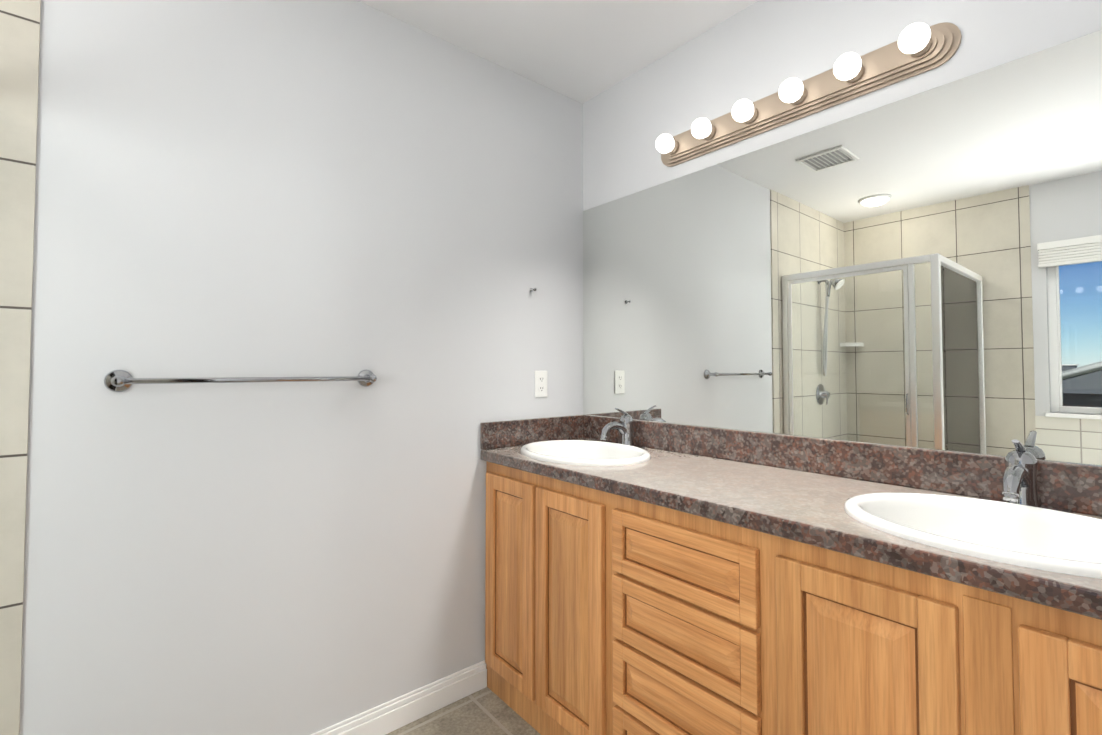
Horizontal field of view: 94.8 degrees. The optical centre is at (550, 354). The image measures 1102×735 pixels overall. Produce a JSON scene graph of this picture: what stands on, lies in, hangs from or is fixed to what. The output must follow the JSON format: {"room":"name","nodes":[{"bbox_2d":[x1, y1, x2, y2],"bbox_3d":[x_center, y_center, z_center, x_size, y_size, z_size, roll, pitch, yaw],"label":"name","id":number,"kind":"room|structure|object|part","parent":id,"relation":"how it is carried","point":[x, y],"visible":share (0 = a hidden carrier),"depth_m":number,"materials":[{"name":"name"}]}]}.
{"room":"bathroom","nodes":[
{"label":"bathroom","id":0,"kind":"room"},
{"bbox_2d":[19,0,582,734],"bbox_3d":[-1.072,0.032,1.419,3.680,2.490,0.120,1,-2,-40],"label":"wall","id":1,"kind":"structure","parent":0,"point":[279,188],"depth_m":1.53,"materials":[{"name":"paint"}]},
{"bbox_2d":[0,0,40,734],"bbox_3d":[-1.726,0.014,0.794,1.275,2.490,0.008,1,-2,-40],"label":"wall tile","id":2,"kind":"structure","parent":1,"relation":"attached to","point":[19,47],"depth_m":1.18,"materials":[{"name":"beige tile"}]},
{"bbox_2d":[104,370,376,391],"bbox_3d":[-0.844,0.072,1.477,0.692,0.058,0.078,1,-2,-40],"label":"towel rail","id":3,"kind":"object","parent":1,"relation":"attached to","point":[118,380],"visible":1,"depth_m":1.38,"materials":[{"name":"silver metal"}]},
{"bbox_2d":[311,660,486,734],"bbox_3d":[-0.743,1.231,1.571,1.273,0.100,0.015,1,-2,-40],"label":"baseboard","id":4,"kind":"structure","parent":1,"relation":"attached to","point":[401,711],"depth_m":1.78,"materials":[{"name":"white wood"}]},
{"bbox_2d":[480,416,583,447],"bbox_3d":[-0.065,0.323,2.153,0.538,0.106,0.020,1,-2,-40],"label":"backsplash","id":5,"kind":"structure","parent":1,"relation":"attached to","point":[496,432],"depth_m":2.12,"materials":[{"name":"brown stone"}]},
{"bbox_2d":[535,371,546,396],"bbox_3d":[-0.042,0.126,2.187,0.070,0.115,0.008,1,-2,-40],"label":"electrical outlet plate","id":6,"kind":"object","parent":1,"relation":"attached to","point":[540,383],"visible":1,"depth_m":2.18,"materials":[{"name":"white plastic"}]},
{"bbox_2d":[386,687,540,734],"bbox_3d":[-0.331,1.300,0.490,3.880,0.100,3.000,1,-2,-40],"label":"floor","id":7,"kind":"structure","parent":0,"point":[486,711],"depth_m":1.78,"materials":[{"name":"tile"}]},
{"bbox_2d":[481,456,1101,734],"bbox_3d":[0.536,0.837,1.436,0.549,0.880,1.869,1,-2,-40],"label":"bathroom vanity","id":8,"kind":"object","parent":7,"relation":"on","point":[642,577],"depth_m":1.15,"materials":[{"name":"brown wood"}]},
{"bbox_2d":[480,448,1101,611],"bbox_3d":[0.533,0.377,1.446,0.558,0.041,1.869,1,-2,-40],"label":"countertop","id":9,"kind":"structure","parent":8,"relation":"on","point":[764,495],"depth_m":1.24,"materials":[{"name":"brown stone"}]},
{"bbox_2d":[492,436,679,471],"bbox_3d":[0.120,0.439,1.897,0.430,0.174,0.540,1,-2,-40],"label":"sink","id":10,"kind":"object","parent":9,"relation":"in","point":[588,453],"depth_m":2.02,"materials":[{"name":"white ceramic"}]},
{"bbox_2d":[596,408,639,443],"bbox_3d":[0.262,0.292,2.019,0.175,0.161,0.158,1,-2,-40],"label":"faucet","id":11,"kind":"object","parent":9,"relation":"on","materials":[{"name":"silver metal"}]},
{"bbox_2d":[804,480,1101,583],"bbox_3d":[0.877,0.413,0.985,0.430,0.174,0.540,1,-2,-40],"label":"sink","id":12,"kind":"object","parent":9,"relation":"in","point":[1042,537],"depth_m":1.10,"materials":[{"name":"white ceramic"}]},
{"bbox_2d":[996,440,1063,507],"bbox_3d":[1.019,0.266,1.108,0.175,0.161,0.158,1,-2,-40],"label":"faucet","id":13,"kind":"object","parent":9,"relation":"on","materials":[{"name":"silver metal"}]},
{"bbox_2d":[358,0,758,103],"bbox_3d":[-0.331,-1.288,0.564,3.880,0.100,3.000,1,-2,-40],"label":"ceiling","id":14,"kind":"structure","parent":0,"point":[582,51],"depth_m":1.88,"materials":[{"name":"paint"}]},
{"bbox_2d":[580,415,1101,511],"bbox_3d":[0.731,0.308,1.630,0.020,0.106,1.839,1,-2,-40],"label":"backsplash","id":15,"kind":"structure","parent":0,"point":[1072,485],"depth_m":1.42,"materials":[{"name":"brown stone"}]},
{"bbox_2d":[583,0,1101,465],"bbox_3d":[1.027,0.031,1.395,0.120,2.490,2.600,1,-2,-40],"label":"wall","id":16,"kind":"structure","parent":0,"point":[757,50],"depth_m":1.68,"materials":[{"name":"paint"}]},
{"bbox_2d":[656,22,961,166],"bbox_3d":[0.701,-0.805,1.622,0.120,0.114,0.950,1,-2,-40],"label":"wall lamp","id":17,"kind":"object","parent":16,"relation":"attached to","point":[889,64],"depth_m":1.52,"materials":[{"name":"beige metal"}]},
{"bbox_3d":[0.437,-0.797,1.916,0.088,0.069,0.069,1,-2,-40],"label":"wall lamp bulb","id":18,"kind":"part","parent":17,"relation":"part of","materials":[{"name":"white glass"}]},
{"bbox_3d":[0.538,-0.800,1.794,0.088,0.069,0.069,1,-2,-40],"label":"wall lamp bulb","id":19,"kind":"part","parent":17,"relation":"part of","materials":[{"name":"white glass"}]},
{"bbox_3d":[0.639,-0.804,1.673,0.088,0.069,0.069,1,-2,-40],"label":"wall lamp bulb","id":20,"kind":"part","parent":17,"relation":"part of","materials":[{"name":"white glass"}]},
{"bbox_3d":[0.739,-0.807,1.551,0.088,0.069,0.069,1,-2,-40],"label":"wall lamp bulb","id":21,"kind":"part","parent":17,"relation":"part of","materials":[{"name":"white glass"}]},
{"bbox_3d":[0.840,-0.811,1.430,0.088,0.069,0.069,1,-2,-40],"label":"wall lamp bulb","id":22,"kind":"part","parent":17,"relation":"part of","materials":[{"name":"white glass"}]},
{"bbox_3d":[0.941,-0.814,1.308,0.088,0.069,0.069,1,-2,-40],"label":"wall lamp bulb","id":23,"kind":"part","parent":17,"relation":"part of","materials":[{"name":"white glass"}]},
{"bbox_2d":[583,30,1101,465],"bbox_3d":[0.738,-0.219,1.650,0.005,0.948,1.838,1,-2,-40],"label":"mirror","id":24,"kind":"object","parent":16,"relation":"attached to","point":[922,270],"visible":1,"depth_m":1.41,"materials":[{"name":"silver mirror"}]}
]}

